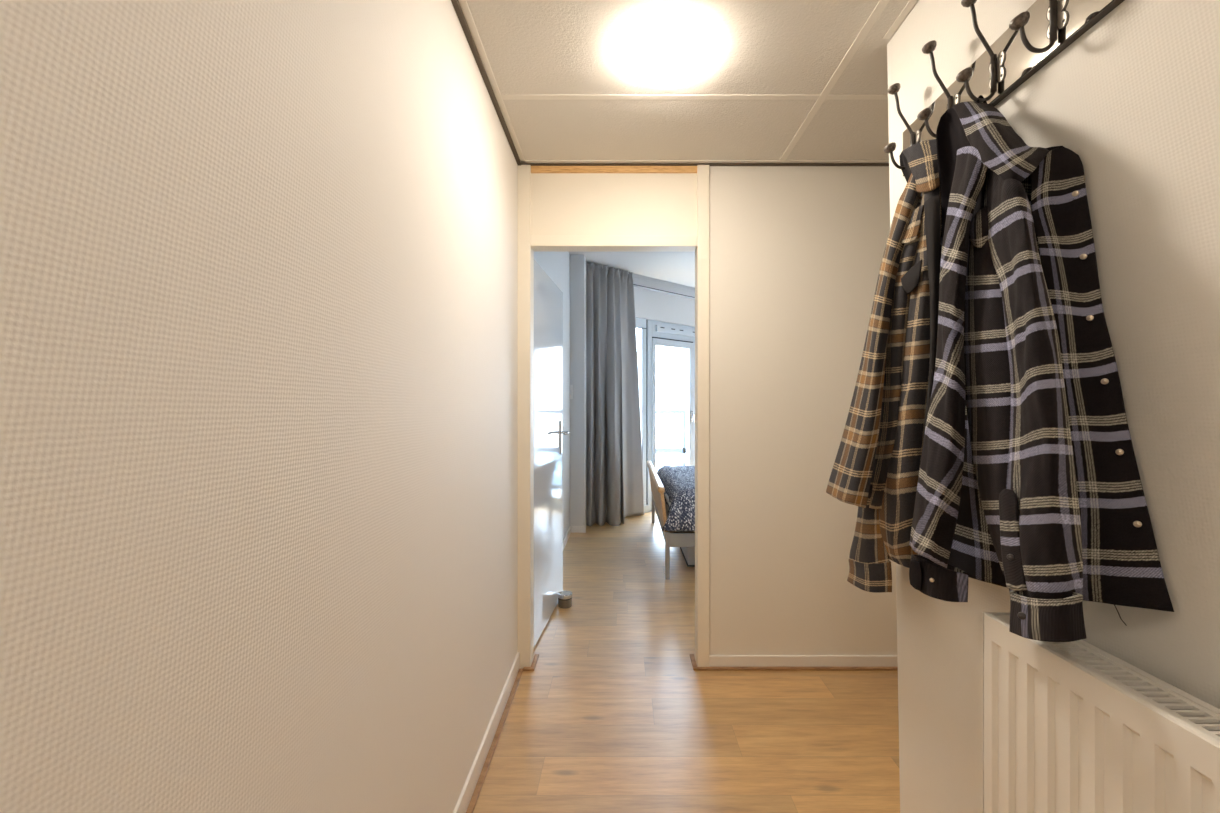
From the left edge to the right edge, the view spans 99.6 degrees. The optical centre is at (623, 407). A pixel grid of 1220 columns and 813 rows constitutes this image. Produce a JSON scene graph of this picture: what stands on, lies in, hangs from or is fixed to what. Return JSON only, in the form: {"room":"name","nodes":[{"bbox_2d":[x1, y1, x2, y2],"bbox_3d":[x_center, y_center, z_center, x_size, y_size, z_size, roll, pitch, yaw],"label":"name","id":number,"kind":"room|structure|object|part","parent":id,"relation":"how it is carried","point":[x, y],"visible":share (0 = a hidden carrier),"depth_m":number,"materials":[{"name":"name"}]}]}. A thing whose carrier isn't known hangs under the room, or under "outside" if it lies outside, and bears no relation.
{"room":"apartment hallway","nodes":[
{"label":"apartment hallway","id":0,"kind":"room"},
{"bbox_2d":[0,0,517,812],"bbox_3d":[-0.575,-0.150,0.620,0.150,2.900,4.243,0,0,-1],"label":"wall","id":1,"kind":"structure","parent":0,"point":[259,258],"depth_m":0.70,"materials":[{"name":"white paint"}]},
{"bbox_2d":[451,0,520,164],"bbox_3d":[-0.489,-1.214,0.537,0.018,0.013,4.076,0,0,-1],"label":"trim","id":2,"kind":"structure","parent":1,"relation":"attached to","point":[456,5],"depth_m":1.85,"materials":[{"name":"brown"}]},
{"bbox_2d":[453,652,519,812],"bbox_3d":[-0.493,1.258,0.532,0.011,0.085,4.066,0,0,-1],"label":"baseboard","id":3,"kind":"structure","parent":1,"relation":"attached to","point":[463,802],"depth_m":1.91,"materials":[{"name":"white paint"}]},
{"bbox_2d":[458,0,524,162],"bbox_3d":[-0.468,-1.219,0.530,0.024,0.003,4.061,0,0,-1],"label":"trim","id":4,"kind":"structure","parent":1,"relation":"attached to","point":[463,3],"depth_m":1.86,"materials":[{"name":"white paint"}]},
{"bbox_2d":[466,669,522,812],"bbox_3d":[-0.477,1.294,0.522,0.020,0.011,4.046,0,0,-1],"label":"trim","id":5,"kind":"structure","parent":1,"relation":"attached to","point":[473,801],"depth_m":1.95,"materials":[{"name":"brown wood"}]},
{"bbox_2d":[523,654,538,670],"bbox_3d":[-0.472,1.294,2.623,0.056,0.011,0.155,0,0,0],"label":"trim","id":6,"kind":"structure","parent":1,"relation":"attached to","point":[534,662],"depth_m":2.58,"materials":[{"name":"brown wood"}]},
{"bbox_2d":[534,260,569,646],"bbox_3d":[-0.442,0.244,3.148,0.106,2.088,0.849,0,0,4],"label":"door","id":7,"kind":"structure","parent":1,"relation":"in","point":[548,298],"depth_m":3.06,"materials":[{"name":"white"}]},
{"bbox_3d":[-0.425,0.198,3.484,0.010,0.225,0.032,0,0,4],"label":"plate","id":8,"kind":"part","parent":7,"relation":"part of","materials":[{"name":"silver metal"}]},
{"bbox_2d":[534,252,569,539],"bbox_3d":[-0.625,-0.150,4.070,0.120,2.900,2.660,0,0,0],"label":"wall","id":9,"kind":"structure","parent":0,"point":[556,265],"depth_m":4.97,"materials":[{"name":"white paint"}]},
{"bbox_2d":[563,526,570,549],"bbox_3d":[-0.559,1.265,4.090,0.012,0.070,2.580,0,0,0],"label":"baseboard","id":10,"kind":"structure","parent":9,"relation":"attached to","point":[568,533],"depth_m":5.01,"materials":[{"name":"white plastic"}]},
{"bbox_2d":[570,255,585,525],"bbox_3d":[-0.548,-0.150,5.500,0.273,2.900,0.240,0,0,0],"label":"wall","id":11,"kind":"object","parent":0,"point":[577,262],"visible":0.57,"depth_m":5.38,"materials":[{"name":"white paint"}]},
{"bbox_2d":[570,385,572,398],"bbox_3d":[-0.564,-0.167,5.371,0.060,0.150,0.018,0,0,0],"label":"light switch","id":12,"kind":"object","parent":11,"relation":"attached to","point":[571,386],"visible":0.61,"depth_m":5.37,"materials":[{"name":"white plastic"}]},
{"bbox_2d":[571,526,585,532],"bbox_3d":[-0.482,1.265,5.373,0.165,0.070,0.014,0,0,0],"label":"baseboard","id":13,"kind":"object","parent":11,"relation":"attached to","point":[574,529],"visible":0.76,"depth_m":5.37,"materials":[{"name":"white plastic"}]},
{"bbox_2d":[569,252,694,287],"bbox_3d":[0.950,-1.650,6.240,5.300,0.100,7.320,0,0,0],"label":"ceiling","id":14,"kind":"structure","parent":0,"point":[674,267],"depth_m":5.70,"materials":[{"name":"grey paint"}]},
{"bbox_2d":[586,262,643,525],"bbox_3d":[-0.077,-0.149,5.885,0.943,2.897,0.361,0,0,-32],"label":"curtain","id":15,"kind":"object","parent":14,"relation":"hanging from","point":[614,464],"visible":0.88,"depth_m":5.78,"materials":[{"name":"grey fabric"}]},
{"bbox_2d":[634,287,694,326],"bbox_3d":[0.960,-0.150,7.108,6.500,2.900,0.160,0,0,-41],"label":"wall","id":16,"kind":"structure","parent":0,"point":[649,304],"depth_m":6.61,"materials":[{"name":"white paint"}]},
{"bbox_2d":[635,318,646,504],"bbox_3d":[-0.103,0.052,6.160,1.010,2.325,0.098,0,0,-41],"label":"window","id":17,"kind":"structure","parent":16,"relation":"in","point":[641,324],"depth_m":6.42,"materials":[{"name":"grey"}]},
{"bbox_2d":[594,264,694,298],"bbox_3d":[1.198,-1.538,7.140,4.900,0.125,0.106,0,0,-41],"label":"trim","id":18,"kind":"structure","parent":16,"relation":"attached to","point":[641,280],"depth_m":6.46,"materials":[{"name":"grey paint"}]},
{"bbox_2d":[644,505,651,512],"bbox_3d":[0.547,1.258,6.744,2.760,0.085,0.160,0,0,-41],"label":"window","id":19,"kind":"structure","parent":16,"relation":"in","point":[646,507],"depth_m":6.41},
{"bbox_2d":[634,284,694,297],"bbox_3d":[1.224,-1.472,7.110,4.900,0.007,0.015,0,0,-41],"label":"trim","id":20,"kind":"structure","parent":16,"relation":"attached to","point":[634,284],"depth_m":6.49,"materials":[{"name":"grey"}]},
{"bbox_2d":[647,320,694,508],"bbox_3d":[0.661,0.085,6.782,0.960,2.390,0.174,0,0,-41],"label":"door","id":21,"kind":"structure","parent":16,"relation":"in","point":[663,334],"depth_m":6.67,"materials":[{"name":"grey"}]},
{"bbox_3d":[0.631,0.198,6.774,0.765,2.165,0.065,0,0,-41],"label":"sash","id":22,"kind":"part","parent":21,"relation":"part of","materials":[{"name":"grey"}]},
{"bbox_2d":[656,324,694,336],"bbox_3d":[0.699,-1.015,6.791,0.770,0.090,0.030,0,0,-41],"label":"vent","id":23,"kind":"object","parent":21,"relation":"attached to","point":[671,330],"depth_m":6.76,"materials":[{"name":"grey"}]},
{"bbox_2d":[473,511,899,812],"bbox_3d":[0.700,1.330,3.050,7.800,0.060,9.100,0,0,0],"label":"floor","id":24,"kind":"structure","parent":0,"point":[614,714],"depth_m":2.14,"materials":[{"name":"brown wood"}]},
{"bbox_2d":[558,591,571,608],"bbox_3d":[-0.387,1.257,3.380,0.096,0.086,0.096,0,0,0],"label":"stopper","id":25,"kind":"object","parent":24,"relation":"on","point":[564,597],"visible":1,"depth_m":3.34,"materials":[{"name":"grey"}]},
{"bbox_3d":[-0.387,1.227,3.380,0.096,0.026,0.096,0,0,0],"label":"lid","id":26,"kind":"part","parent":25,"relation":"part of","materials":[{"name":"silver metal"}]},
{"bbox_2d":[647,461,694,578],"bbox_3d":[1.348,0.948,4.870,2.185,0.705,1.960,0,0,0],"label":"bed","id":27,"kind":"object","parent":24,"relation":"on","point":[672,538],"visible":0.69,"depth_m":3.90,"materials":[{"name":"brown wood"}]},
{"bbox_3d":[0.331,1.120,5.822,0.034,0.360,0.034,0,0,0],"label":"leg","id":28,"kind":"part","parent":27,"relation":"part of","materials":[{"name":"wood"}]},
{"bbox_3d":[0.282,0.620,4.870,0.054,0.050,1.960,0,0,0],"label":"footboard rail","id":29,"kind":"part","parent":27,"relation":"part of","materials":[{"name":"brown wood"}]},
{"bbox_3d":[0.309,0.818,4.870,0.058,0.365,1.820,0,0,0],"label":"footboard panel","id":30,"kind":"part","parent":27,"relation":"part of","materials":[{"name":"brown wood"}]},
{"bbox_3d":[0.330,1.005,4.870,0.024,0.070,1.872,0,0,0],"label":"rail","id":31,"kind":"part","parent":27,"relation":"part of","materials":[{"name":"silver metal"}]},
{"bbox_3d":[0.305,0.787,3.933,0.062,0.305,0.055,0,0,0],"label":"footboard post","id":32,"kind":"part","parent":27,"relation":"part of","materials":[{"name":"brown wood"}]},
{"bbox_3d":[0.331,1.120,3.917,0.034,0.360,0.034,0,0,0],"label":"leg","id":33,"kind":"part","parent":27,"relation":"part of","materials":[{"name":"beige wood"}]},
{"bbox_2d":[664,494,694,531],"bbox_3d":[1.370,0.844,4.870,2.020,0.208,1.900,0,0,0],"label":"mattress","id":34,"kind":"object","parent":27,"relation":"on","point":[666,495],"visible":0.04,"depth_m":4.26,"materials":[{"name":"grey fabric"}]},
{"bbox_2d":[657,465,694,530],"bbox_3d":[1.334,0.765,4.847,2.096,0.319,1.996,0,0,0],"label":"duvet","id":35,"kind":"object","parent":34,"relation":"on","point":[678,482],"visible":0.12,"depth_m":3.93,"materials":[{"name":"blue fabric"}]},
{"bbox_3d":[1.374,1.002,3.916,2.052,0.105,0.028,0,0,0],"label":"rail","id":36,"kind":"part","parent":27,"relation":"part of","materials":[{"name":"beige wood"}]},
{"bbox_2d":[680,547,694,566],"bbox_3d":[0.938,1.198,4.760,0.841,0.205,1.096,0,0,0],"label":"storage box","id":37,"kind":"object","parent":24,"relation":"on","point":[688,553],"visible":0.06,"depth_m":4.22,"materials":[{"name":"grey plastic"}]},
{"bbox_2d":[462,0,918,159],"bbox_3d":[0.750,-1.245,0.487,3.300,0.050,4.175,0,0,0],"label":"ceiling","id":38,"kind":"structure","parent":0,"point":[532,47],"depth_m":1.90,"materials":[{"name":"white tile"}]},
{"bbox_2d":[626,23,705,83],"bbox_3d":[0.144,-1.191,1.760,0.272,0.058,0.272,0,0,0],"label":"ceiling lamp","id":39,"kind":"object","parent":38,"relation":"attached to","point":[666,53],"visible":1,"depth_m":1.71,"materials":[{"name":"white"}]},
{"bbox_2d":[496,0,916,162],"bbox_3d":[0.850,-1.219,0.531,2.900,0.003,4.062,0,0,0],"label":"ceiling grid","id":40,"kind":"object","parent":38,"relation":"attached to","point":[882,4],"depth_m":2.03,"materials":[{"name":"white paint"}]},
{"bbox_2d":[709,166,896,654],"bbox_3d":[1.913,-0.150,2.660,2.974,2.900,0.160,0,0,0],"label":"wall","id":41,"kind":"structure","parent":0,"point":[796,253],"depth_m":2.58,"materials":[{"name":"white paint"}]},
{"bbox_2d":[518,165,708,668],"bbox_3d":[-0.067,-0.150,2.652,0.986,2.900,0.175,0,0,0],"label":"door frame","id":42,"kind":"structure","parent":41,"relation":"attached to","point":[561,208],"depth_m":2.57,"materials":[{"name":"beige paint"}]},
{"bbox_3d":[-0.513,-0.150,2.612,0.094,2.900,0.095,0,0,0],"label":"post","id":43,"kind":"part","parent":42,"relation":"part of","materials":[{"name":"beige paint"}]},
{"bbox_3d":[0.396,-0.150,2.612,0.060,2.900,0.095,0,0,0],"label":"post","id":44,"kind":"part","parent":42,"relation":"part of","materials":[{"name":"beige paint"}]},
{"bbox_2d":[521,163,888,165],"bbox_3d":[0.890,-1.213,2.568,2.820,0.004,0.023,0,0,0],"label":"trim","id":45,"kind":"structure","parent":41,"relation":"attached to","point":[531,164],"depth_m":2.56,"materials":[{"name":"brown"}]},
{"bbox_2d":[690,654,897,669],"bbox_3d":[1.322,1.294,2.624,1.956,0.011,0.151,0,0,0],"label":"trim","id":46,"kind":"structure","parent":41,"relation":"attached to","point":[693,661],"depth_m":2.55,"materials":[{"name":"brown wood"}]},
{"bbox_2d":[709,655,897,666],"bbox_3d":[1.363,1.269,2.575,1.874,0.062,0.011,0,0,0],"label":"baseboard","id":47,"kind":"structure","parent":41,"relation":"attached to","point":[714,660],"depth_m":2.57,"materials":[{"name":"white paint"}]},
{"bbox_2d":[887,0,1219,812],"bbox_3d":[0.940,0.040,0.114,0.120,2.520,3.228,0,0,0],"label":"wall","id":48,"kind":"structure","parent":0,"point":[1136,96],"depth_m":0.88,"materials":[{"name":"white paint"}]},
{"bbox_2d":[883,0,1124,175],"bbox_3d":[0.824,-0.830,1.146,0.112,0.250,0.892,0,0,0],"label":"coat rack","id":49,"kind":"object","parent":48,"relation":"attached to","point":[1037,35],"visible":0.82,"depth_m":1.15,"materials":[{"name":"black metal"}]},
{"bbox_2d":[826,139,941,592],"bbox_3d":[0.745,-0.089,1.494,0.237,1.350,0.509,0,0,0],"label":"jacket","id":50,"kind":"object","parent":49,"relation":"hanging from","point":[876,467],"visible":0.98,"depth_m":1.40,"materials":[{"name":"brown fabric"}]},
{"bbox_3d":[0.784,-0.767,1.520,0.034,0.029,0.035,0,0,0],"label":"knob","id":51,"kind":"part","parent":49,"relation":"part of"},
{"bbox_3d":[0.797,-0.941,1.520,0.034,0.028,0.035,0,0,0],"label":"knob","id":52,"kind":"part","parent":49,"relation":"part of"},
{"bbox_3d":[0.859,-0.778,1.520,0.002,0.068,0.048,0,0,0],"label":"hook plate","id":53,"kind":"part","parent":49,"relation":"part of","materials":[{"name":"silver metal"}]},
{"bbox_3d":[0.784,-0.767,1.345,0.034,0.029,0.035,0,0,0],"label":"knob","id":54,"kind":"part","parent":49,"relation":"part of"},
{"bbox_3d":[0.797,-0.941,1.345,0.034,0.028,0.035,0,0,0],"label":"knob","id":55,"kind":"part","parent":49,"relation":"part of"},
{"bbox_3d":[0.859,-0.778,1.345,0.002,0.068,0.048,0,0,0],"label":"hook plate","id":56,"kind":"part","parent":49,"relation":"part of","materials":[{"name":"silver metal"}]},
{"bbox_3d":[0.784,-0.767,1.187,0.034,0.029,0.035,0,0,0],"label":"knob","id":57,"kind":"part","parent":49,"relation":"part of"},
{"bbox_3d":[0.797,-0.941,1.187,0.034,0.028,0.035,0,0,0],"label":"knob","id":58,"kind":"part","parent":49,"relation":"part of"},
{"bbox_3d":[0.859,-0.778,1.187,0.002,0.068,0.048,0,0,0],"label":"hook plate","id":59,"kind":"part","parent":49,"relation":"part of","materials":[{"name":"silver metal"}]},
{"bbox_3d":[0.784,-0.767,1.022,0.034,0.029,0.035,0,0,0],"label":"knob","id":60,"kind":"part","parent":49,"relation":"part of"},
{"bbox_2d":[909,95,1173,641],"bbox_3d":[0.770,-0.159,1.096,0.201,1.213,0.597,0,0,0],"label":"jacket","id":61,"kind":"object","parent":49,"relation":"hanging from","point":[1029,484],"visible":0.99,"depth_m":0.97,"materials":[{"name":"black fabric"}]},
{"bbox_3d":[0.859,-0.778,1.022,0.002,0.068,0.048,0,0,0],"label":"hook plate","id":62,"kind":"part","parent":49,"relation":"part of","materials":[{"name":"silver metal"}]},
{"bbox_2d":[982,612,1219,812],"bbox_3d":[0.817,0.864,0.437,0.126,0.872,1.295,0,0,0],"label":"radiator","id":63,"kind":"object","parent":48,"relation":"attached to","point":[1074,726],"visible":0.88,"depth_m":0.86,"materials":[{"name":"white metal"}]},
{"bbox_3d":[0.803,0.434,0.441,0.097,0.013,1.281,0,0,0],"label":"rail","id":64,"kind":"part","parent":63,"relation":"part of","materials":[{"name":"white metal"}]},
{"bbox_2d":[996,615,1219,740],"bbox_3d":[0.806,0.436,0.434,0.064,0.005,1.289,0,0,0],"label":"grille","id":65,"kind":"object","parent":63,"relation":"attached to","point":[1156,692],"depth_m":0.80,"materials":[{"name":"white metal"}]},
{"bbox_3d":[0.844,0.735,0.439,0.012,0.591,1.278,0,0,0],"label":"panel","id":66,"kind":"part","parent":63,"relation":"part of","materials":[{"name":"white metal"}]},
{"bbox_3d":[0.500,1.430,7.760,7.400,0.060,5.479,0,0,0],"label":"floor","id":67,"kind":"structure","parent":0,"visible":0},
{"bbox_2d":[656,410,685,465],"bbox_3d":[0.850,0.714,8.400,6.700,1.372,0.070,0,0,0],"label":"balcony railing","id":68,"kind":"object","parent":67,"relation":"on","point":[658,450],"visible":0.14,"depth_m":8.38,"materials":[{"name":"grey metal"}]},
{"bbox_3d":[0.850,0.061,8.400,6.700,0.067,0.070,0,0,0],"label":"rail","id":69,"kind":"part","parent":68,"relation":"part of","materials":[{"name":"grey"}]},
{"bbox_3d":[0.850,0.693,8.400,6.700,0.085,0.040,0,0,0],"label":"rail","id":70,"kind":"part","parent":68,"relation":"part of","materials":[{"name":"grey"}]},
{"bbox_2d":[680,454,685,462],"bbox_3d":[0.968,0.813,8.338,0.124,0.147,0.076,0,0,0],"label":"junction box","id":71,"kind":"object","parent":68,"relation":"attached to","point":[682,456],"visible":0.56,"depth_m":8.30,"materials":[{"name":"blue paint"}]},
{"bbox_3d":[0.984,0.740,8.400,0.048,1.320,0.040,0,0,0],"label":"post","id":72,"kind":"part","parent":68,"relation":"part of","materials":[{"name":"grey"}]}
]}

